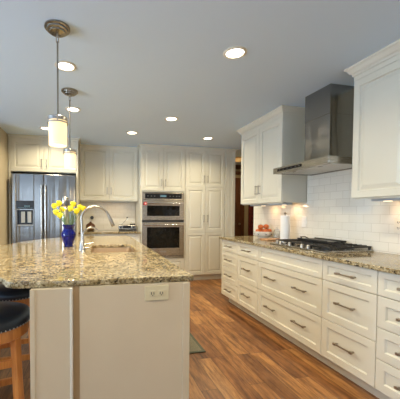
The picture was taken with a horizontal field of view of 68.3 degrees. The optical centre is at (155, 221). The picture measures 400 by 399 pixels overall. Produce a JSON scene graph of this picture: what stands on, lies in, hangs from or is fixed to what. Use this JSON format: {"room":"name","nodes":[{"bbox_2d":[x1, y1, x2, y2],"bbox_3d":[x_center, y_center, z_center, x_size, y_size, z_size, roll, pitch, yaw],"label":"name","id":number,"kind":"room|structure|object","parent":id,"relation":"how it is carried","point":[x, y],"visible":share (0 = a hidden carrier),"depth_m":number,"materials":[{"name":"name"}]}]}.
{"room":"kitchen","nodes":[
{"label":"kitchen","id":0,"kind":"room"},
{"bbox_2d":[0,127,8,245],"bbox_3d":[-2.347,-0.116,4.505,0.125,2.438,1.420,0,2,-13],"label":"wall","id":1,"kind":"structure","parent":0,"point":[4,178],"depth_m":4.27,"materials":[{"name":"beige paint"}]},
{"bbox_2d":[0,279,378,398],"bbox_3d":[-0.150,1.218,1.823,8.900,0.050,9.950,0,2,-13],"label":"floor","id":2,"kind":"structure","parent":0,"point":[243,358],"depth_m":2.41,"materials":[{"name":"brown wood"}]},
{"bbox_2d":[0,301,29,398],"bbox_3d":[-0.915,0.838,1.599,0.432,0.714,0.432,-1,2,-27],"label":"bar stool","id":3,"kind":"object","parent":2,"relation":"on","point":[14,316],"visible":0.88,"depth_m":1.53,"materials":[{"name":"brown wood"}]},
{"bbox_2d":[0,283,30,360],"bbox_3d":[-1.057,0.821,2.167,0.432,0.714,0.432,0,2,-18],"label":"bar stool","id":4,"kind":"object","parent":2,"relation":"on","point":[6,294],"visible":0.2,"depth_m":2.02,"materials":[{"name":"brown wood"}]},
{"bbox_2d":[11,173,75,243],"bbox_3d":[-1.799,0.178,4.840,0.924,1.835,0.903,0,2,-13],"label":"refrigerator","id":5,"kind":"object","parent":2,"relation":"on","point":[33,195],"visible":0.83,"depth_m":4.43,"materials":[{"name":"grey metal"}]},
{"bbox_2d":[7,134,80,243],"bbox_3d":[-1.822,-0.125,4.936,1.070,2.435,0.798,0,2,-13],"label":"refrigerator surround","id":6,"kind":"object","parent":2,"relation":"on","point":[27,154],"visible":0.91,"depth_m":4.53,"materials":[{"name":"paint"}]},
{"bbox_2d":[79,234,139,241],"bbox_3d":[-0.846,0.648,5.249,1.040,0.882,0.665,0,2,-13],"label":"base cabinet","id":7,"kind":"object","parent":2,"relation":"on","point":[136,237],"visible":0.02,"depth_m":4.98,"materials":[{"name":"paint"}]},
{"bbox_2d":[79,230,140,233],"bbox_3d":[-0.844,0.190,5.232,1.041,0.031,0.655,0,2,-13],"label":"countertop","id":8,"kind":"structure","parent":7,"relation":"on","point":[86,231],"depth_m":4.99,"materials":[{"name":"stone"}]},
{"bbox_2d":[86,221,94,230],"bbox_3d":[-1.189,0.087,5.273,0.170,0.168,0.170,0,2,-13],"label":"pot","id":9,"kind":"object","parent":8,"relation":"on","point":[90,224],"visible":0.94,"depth_m":5.22,"materials":[{"name":"brown ceramic"}]},
{"bbox_2d":[118,217,136,230],"bbox_3d":[-0.529,0.044,5.372,0.330,0.254,0.132,0,2,-13],"label":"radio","id":10,"kind":"object","parent":8,"relation":"on","point":[132,227],"visible":1,"depth_m":5.32,"materials":[{"name":"silver metal"}]},
{"bbox_2d":[30,281,189,398],"bbox_3d":[-0.496,0.722,2.745,0.785,0.884,2.670,0,2,-13],"label":"kitchen island","id":11,"kind":"object","parent":2,"relation":"on","point":[94,341],"visible":0.72,"depth_m":1.44,"materials":[{"name":"paint"}]},
{"bbox_2d":[0,236,192,288],"bbox_3d":[-0.798,0.264,2.710,1.435,0.031,2.720,0,2,-13],"label":"island countertop","id":12,"kind":"structure","parent":11,"relation":"on","point":[41,263],"depth_m":1.83,"materials":[{"name":"stone"}]},
{"bbox_2d":[61,197,68,239],"bbox_3d":[-1.078,-0.032,3.444,0.101,0.514,0.107,0,2,-13],"label":"canister","id":13,"kind":"object","parent":12,"relation":"on","point":[65,200],"visible":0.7,"depth_m":3.40,"materials":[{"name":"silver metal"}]},
{"bbox_2d":[61,224,75,246],"bbox_3d":[-0.846,0.138,2.808,0.138,0.212,0.138,0,2,-13],"label":"vase","id":14,"kind":"object","parent":12,"relation":"on","point":[68,235],"visible":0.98,"depth_m":2.76,"materials":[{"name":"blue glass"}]},
{"bbox_2d":[53,209,64,224],"bbox_3d":[-0.905,0.050,2.745,0.131,0.331,0.053,-1,2,-28],"label":"daffodil","id":15,"kind":"object","parent":14,"relation":"in","point":[55,211],"visible":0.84,"depth_m":2.72,"materials":[{"name":"yellow plant"}]},
{"bbox_2d":[56,200,65,222],"bbox_3d":[-0.899,0.009,2.771,0.052,0.413,0.108,2,2,42],"label":"daffodil","id":16,"kind":"object","parent":14,"relation":"in","point":[58,203],"visible":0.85,"depth_m":2.75,"materials":[{"name":"yellow plant"}]},
{"bbox_2d":[57,212,65,223],"bbox_3d":[-0.884,0.065,2.757,0.052,0.302,0.110,2,2,41],"label":"daffodil","id":17,"kind":"object","parent":14,"relation":"in","point":[59,214],"visible":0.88,"depth_m":2.73,"materials":[{"name":"yellow plant"}]},
{"bbox_2d":[59,207,66,224],"bbox_3d":[-0.894,0.037,2.811,0.084,0.355,0.052,0,2,-13],"label":"daffodil","id":18,"kind":"object","parent":14,"relation":"in","point":[62,208],"visible":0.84,"depth_m":2.80,"materials":[{"name":"yellow plant"}]},
{"bbox_2d":[68,206,73,222],"bbox_3d":[-0.823,0.034,2.760,0.077,0.365,0.053,1,2,29],"label":"daffodil","id":19,"kind":"object","parent":14,"relation":"in","point":[70,208],"visible":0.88,"depth_m":2.75,"materials":[{"name":"yellow plant"}]},
{"bbox_2d":[70,201,75,221],"bbox_3d":[-0.808,0.010,2.809,0.064,0.409,0.052,1,2,20],"label":"daffodil","id":20,"kind":"object","parent":14,"relation":"in","point":[73,203],"visible":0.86,"depth_m":2.80,"materials":[{"name":"yellow plant"}]},
{"bbox_2d":[71,208,79,222],"bbox_3d":[-0.782,0.045,2.765,0.113,0.341,0.054,1,2,12],"label":"daffodil","id":21,"kind":"object","parent":14,"relation":"in","point":[76,211],"visible":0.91,"depth_m":2.75,"materials":[{"name":"yellow plant"}]},
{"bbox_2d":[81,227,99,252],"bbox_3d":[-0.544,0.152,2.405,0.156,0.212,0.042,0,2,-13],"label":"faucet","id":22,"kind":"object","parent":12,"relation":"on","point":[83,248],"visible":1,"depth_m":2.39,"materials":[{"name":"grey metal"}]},
{"bbox_2d":[79,205,114,250],"bbox_3d":[-0.520,0.056,2.554,0.315,0.394,0.058,0,2,-5],"label":"faucet","id":23,"kind":"object","parent":12,"relation":"on","point":[92,206],"visible":0.91,"depth_m":2.54,"materials":[{"name":"grey metal"}]},
{"bbox_2d":[91,247,134,252],"bbox_3d":[-0.400,0.377,2.710,0.460,0.188,0.660,0,2,-13],"label":"sink","id":24,"kind":"object","parent":12,"relation":"in","point":[113,249],"visible":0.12,"depth_m":3.00,"materials":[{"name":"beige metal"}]},
{"bbox_2d":[145,285,168,300],"bbox_3d":[0.005,0.367,1.484,0.126,0.077,0.010,0,2,-13],"label":"outlet plate","id":25,"kind":"object","parent":11,"relation":"attached to","point":[157,292],"visible":1,"depth_m":1.48,"materials":[{"name":"beige plastic"}]},
{"bbox_2d":[149,290,155,295],"bbox_3d":[-0.017,0.367,1.476,0.033,0.029,0.003,0,2,-13],"label":"receptacle","id":26,"kind":"object","parent":25,"relation":"attached to","point":[151,292],"depth_m":1.47,"materials":[{"name":"grey plastic"}]},
{"bbox_2d":[158,290,164,295],"bbox_3d":[0.028,0.367,1.486,0.033,0.029,0.003,0,2,-13],"label":"receptacle","id":27,"kind":"object","parent":25,"relation":"attached to","point":[160,292],"depth_m":1.48,"materials":[{"name":"grey plastic"}]},
{"bbox_2d":[135,144,185,269],"bbox_3d":[0.048,-0.129,5.426,0.846,2.435,0.648,0,2,-13],"label":"tall cabinet","id":28,"kind":"object","parent":2,"relation":"on","point":[161,168],"visible":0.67,"depth_m":5.14,"materials":[{"name":"paint"}]},
{"bbox_2d":[142,192,183,257],"bbox_3d":[0.080,0.064,5.368,0.762,1.153,0.630,0,2,-13],"label":"wall oven","id":29,"kind":"object","parent":28,"relation":"in","point":[162,213],"visible":0.91,"depth_m":5.13,"materials":[{"name":"grey metal"}]},
{"bbox_2d":[189,333,205,353],"bbox_3d":[0.114,1.155,2.982,0.480,0.010,0.900,0,2,-13],"label":"floor mat","id":30,"kind":"object","parent":2,"relation":"on","point":[194,346],"visible":0.16,"depth_m":2.69,"materials":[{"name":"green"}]},
{"bbox_2d":[184,146,226,279],"bbox_3d":[0.845,-0.131,5.604,0.785,2.435,0.648,0,2,-13],"label":"pantry cabinet","id":31,"kind":"object","parent":2,"relation":"on","point":[204,166],"visible":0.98,"depth_m":5.32,"materials":[{"name":"paint"}]},
{"bbox_2d":[224,148,237,235],"bbox_3d":[1.342,-0.131,5.710,0.226,2.435,0.668,0,2,-13],"label":"end panel","id":32,"kind":"object","parent":2,"relation":"on","point":[230,154],"visible":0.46,"depth_m":5.40,"materials":[{"name":"paint"}]},
{"bbox_2d":[221,239,242,309],"bbox_3d":[1.262,0.696,3.959,0.648,0.882,0.456,0,2,-13],"label":"base cabinet","id":33,"kind":"object","parent":2,"relation":"on","point":[229,248],"visible":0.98,"depth_m":3.88,"materials":[{"name":"paint"}]},
{"bbox_2d":[237,242,263,323],"bbox_3d":[1.362,0.710,3.511,0.648,0.882,0.462,0,2,-13],"label":"base cabinet","id":34,"kind":"object","parent":2,"relation":"on","point":[247,280],"visible":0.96,"depth_m":3.43,"materials":[{"name":"paint"}]},
{"bbox_2d":[258,247,329,365],"bbox_3d":[1.512,0.730,2.840,0.648,0.882,0.914,0,2,-13],"label":"base cabinet","id":35,"kind":"object","parent":2,"relation":"on","point":[290,285],"visible":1,"depth_m":2.68,"materials":[{"name":"paint"}]},
{"bbox_2d":[219,236,399,274],"bbox_3d":[1.568,0.278,2.630,0.652,0.031,3.230,0,2,-13],"label":"countertop","id":36,"kind":"structure","parent":35,"relation":"on","point":[383,262],"depth_m":2.30,"materials":[{"name":"stone"}]},
{"bbox_2d":[254,231,272,237],"bbox_3d":[1.446,0.179,3.917,0.244,0.089,0.244,0,2,-13],"label":"bowl","id":37,"kind":"object","parent":36,"relation":"on","point":[258,234],"visible":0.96,"depth_m":3.83,"materials":[{"name":"white ceramic"}]},
{"bbox_2d":[260,238,278,240],"bbox_3d":[1.454,0.226,3.628,0.240,0.014,0.170,0,2,-13],"label":"cutting board","id":38,"kind":"object","parent":36,"relation":"on","point":[267,239],"visible":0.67,"depth_m":3.63,"materials":[{"name":"brown wood"}]},
{"bbox_2d":[273,227,279,238],"bbox_3d":[1.584,0.154,3.803,0.080,0.148,0.080,0,2,-13],"label":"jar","id":39,"kind":"object","parent":36,"relation":"on","point":[276,234],"visible":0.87,"depth_m":3.77,"materials":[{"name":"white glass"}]},
{"bbox_2d":[280,212,289,238],"bbox_3d":[1.547,0.063,3.474,0.136,0.348,0.136,0,2,-13],"label":"paper towel holder","id":40,"kind":"object","parent":36,"relation":"on","point":[284,220],"visible":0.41,"depth_m":3.43,"materials":[{"name":"white paper"}]},
{"bbox_2d":[270,239,373,252],"bbox_3d":[1.576,0.229,2.854,0.510,0.052,0.764,0,2,-13],"label":"cooktop","id":41,"kind":"object","parent":36,"relation":"in","point":[294,243],"visible":0.9,"depth_m":2.64,"materials":[{"name":"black metal"}]},
{"bbox_2d":[297,236,346,242],"bbox_3d":[1.669,0.186,2.942,0.226,0.028,0.510,0,2,-13],"label":"griddle","id":42,"kind":"object","parent":41,"relation":"on","point":[315,239],"visible":1,"depth_m":2.90,"materials":[{"name":"black metal"}]},
{"bbox_2d":[321,260,384,398],"bbox_3d":[1.661,0.750,2.171,0.648,0.882,0.457,0,2,-13],"label":"base cabinet","id":43,"kind":"object","parent":2,"relation":"on","point":[350,295],"visible":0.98,"depth_m":2.07,"materials":[{"name":"paint"}]},
{"bbox_2d":[375,271,399,398],"bbox_3d":[1.761,0.764,1.725,0.648,0.882,0.457,0,2,-13],"label":"base cabinet","id":44,"kind":"object","parent":2,"relation":"on","point":[387,378],"visible":1,"depth_m":1.81,"materials":[{"name":"paint"}]},
{"bbox_2d":[0,0,399,164],"bbox_3d":[-0.175,-1.273,1.691,9.100,0.060,10.150,0,2,-13],"label":"ceiling","id":45,"kind":"structure","parent":0,"point":[139,64],"depth_m":2.27,"materials":[{"name":"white paint"}]},
{"bbox_2d":[39,126,48,129],"bbox_3d":[-1.556,-1.315,4.106,0.172,0.009,0.172,0,2,-13],"label":"recessed light","id":46,"kind":"object","parent":45,"relation":"in","point":[41,127],"visible":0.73,"depth_m":4.07,"materials":[{"name":"beige"}]},
{"bbox_2d":[44,19,69,147],"bbox_3d":[-0.637,-0.872,1.881,0.160,0.757,0.160,0,2,-13],"label":"pendant light","id":47,"kind":"object","parent":45,"relation":"hanging from","point":[58,124],"visible":1,"depth_m":1.84,"materials":[{"name":"white glass"}]},
{"bbox_2d":[54,60,76,71],"bbox_3d":[-0.735,-1.260,2.360,0.172,0.009,0.172,0,2,-13],"label":"recessed light","id":48,"kind":"object","parent":45,"relation":"in","point":[67,66],"visible":0.91,"depth_m":2.35,"materials":[{"name":"beige"}]},
{"bbox_2d":[61,87,77,168],"bbox_3d":[-0.848,-0.901,2.858,0.160,0.757,0.160,0,2,-13],"label":"pendant light","id":49,"kind":"object","parent":45,"relation":"hanging from","point":[70,154],"visible":1,"depth_m":2.82,"materials":[{"name":"beige glass"}]},
{"bbox_2d":[65,106,80,111],"bbox_3d":[-0.957,-1.290,3.345,0.172,0.009,0.172,0,2,-13],"label":"recessed light","id":50,"kind":"object","parent":45,"relation":"in","point":[72,108],"visible":0.95,"depth_m":3.34,"materials":[{"name":"beige"}]},
{"bbox_2d":[126,131,137,134],"bbox_3d":[-0.355,-1.315,4.314,0.172,0.009,0.172,0,2,-13],"label":"recessed light","id":51,"kind":"object","parent":45,"relation":"in","point":[127,132],"visible":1,"depth_m":4.30,"materials":[{"name":"beige"}]},
{"bbox_2d":[165,116,177,120],"bbox_3d":[0.197,-1.293,3.664,0.172,0.009,0.172,0,2,-13],"label":"recessed light","id":52,"kind":"object","parent":45,"relation":"in","point":[170,118],"visible":1,"depth_m":3.65,"materials":[{"name":"beige"}]},
{"bbox_2d":[223,46,246,58],"bbox_3d":[0.587,-1.247,2.152,0.172,0.009,0.172,0,2,-13],"label":"recessed light","id":53,"kind":"object","parent":45,"relation":"in","point":[235,52],"visible":1,"depth_m":2.15,"materials":[{"name":"beige paint"}]},
{"bbox_2d":[235,169,247,235],"bbox_3d":[1.958,-0.175,7.285,2.200,2.438,0.130,0,2,-13],"label":"wall","id":54,"kind":"structure","parent":0,"point":[236,176],"depth_m":7.29,"materials":[{"name":"beige paint"}]},
{"bbox_2d":[235,178,241,235],"bbox_3d":[1.826,-0.013,7.143,0.640,2.120,0.100,0,2,-13],"label":"door","id":55,"kind":"structure","parent":54,"relation":"in","point":[238,206],"depth_m":7.20,"materials":[{"name":"brown wood"}]},
{"bbox_2d":[235,165,243,235],"bbox_3d":[2.094,-0.173,7.224,1.960,2.438,0.050,0,2,-13],"label":"trim","id":56,"kind":"structure","parent":54,"relation":"attached to","point":[236,166],"depth_m":7.21,"materials":[{"name":"brown wood"}]},
{"bbox_2d":[248,205,253,235],"bbox_3d":[2.544,-0.138,7.277,0.620,2.309,0.144,0,2,-13],"label":"door","id":57,"kind":"structure","parent":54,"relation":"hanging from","point":[250,208],"depth_m":7.19,"materials":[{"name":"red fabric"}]},
{"bbox_3d":[2.352,0.012,0.936,0.140,2.438,7.200,0,2,-13],"label":"wall","id":58,"kind":"structure","parent":0,"visible":0},
{"bbox_2d":[237,105,306,204],"bbox_3d":[1.457,-0.754,3.735,0.385,1.075,1.015,0,2,-13],"label":"upper cabinet","id":59,"kind":"object","parent":58,"relation":"attached to","point":[276,139],"visible":0.98,"depth_m":3.41,"materials":[{"name":"paint"}]},
{"bbox_2d":[250,203,291,205],"bbox_3d":[1.459,-0.214,3.739,0.090,0.030,0.770,0,2,-13],"label":"light","id":60,"kind":"object","parent":59,"relation":"attached to","point":[279,203],"visible":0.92,"depth_m":3.63,"materials":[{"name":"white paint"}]},
{"bbox_2d":[273,83,353,175],"bbox_3d":[1.593,-0.882,2.825,0.496,0.766,0.748,0,2,-13],"label":"range hood","id":61,"kind":"object","parent":58,"relation":"attached to","point":[329,111],"visible":0.89,"depth_m":2.71,"materials":[{"name":"silver metal"}]},
{"bbox_2d":[253,169,399,254],"bbox_3d":[1.888,-0.130,2.671,0.008,0.784,3.595,0,2,-13],"label":"backsplash","id":62,"kind":"structure","parent":58,"relation":"attached to","point":[330,210],"depth_m":2.90,"materials":[{"name":"tile"}]},
{"bbox_2d":[302,217,306,227],"bbox_3d":[1.721,0.009,3.372,0.010,0.126,0.077,0,2,-13],"label":"switch plate","id":63,"kind":"object","parent":62,"relation":"attached to","point":[304,219],"visible":1,"depth_m":3.36,"materials":[{"name":"white plastic"}]},
{"bbox_2d":[394,217,399,232],"bbox_3d":[1.954,0.031,2.334,0.010,0.126,0.077,0,2,-13],"label":"outlet plate","id":64,"kind":"object","parent":62,"relation":"attached to","point":[396,219],"visible":1,"depth_m":2.34,"materials":[{"name":"beige paint"}]},
{"bbox_2d":[344,39,399,199],"bbox_3d":[1.853,-0.701,1.964,0.385,1.075,1.014,0,2,-13],"label":"upper cabinet","id":65,"kind":"object","parent":58,"relation":"attached to","point":[376,117],"visible":1,"depth_m":2.18,"materials":[{"name":"paint"}]},
{"bbox_2d":[371,198,399,201],"bbox_3d":[1.854,-0.160,1.973,0.090,0.030,0.750,0,2,-13],"label":"light","id":66,"kind":"object","parent":65,"relation":"attached to","point":[384,199],"visible":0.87,"depth_m":2.20,"materials":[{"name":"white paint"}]},
{"bbox_3d":[-0.615,-0.142,5.686,3.980,2.438,0.130,0,2,-13],"label":"wall","id":67,"kind":"structure","parent":0,"visible":0},
{"bbox_2d":[80,201,134,229],"bbox_3d":[-0.910,-0.108,5.549,1.035,0.544,0.008,0,2,-13],"label":"backsplash","id":68,"kind":"structure","parent":67,"relation":"attached to","point":[119,212],"depth_m":5.55,"materials":[{"name":"tile"}]},
{"bbox_2d":[79,144,137,201],"bbox_3d":[-0.871,-0.854,5.347,1.040,0.991,0.368,0,2,-13],"label":"upper cabinet","id":69,"kind":"object","parent":67,"relation":"attached to","point":[106,173],"visible":0.98,"depth_m":5.20,"materials":[{"name":"paint"}]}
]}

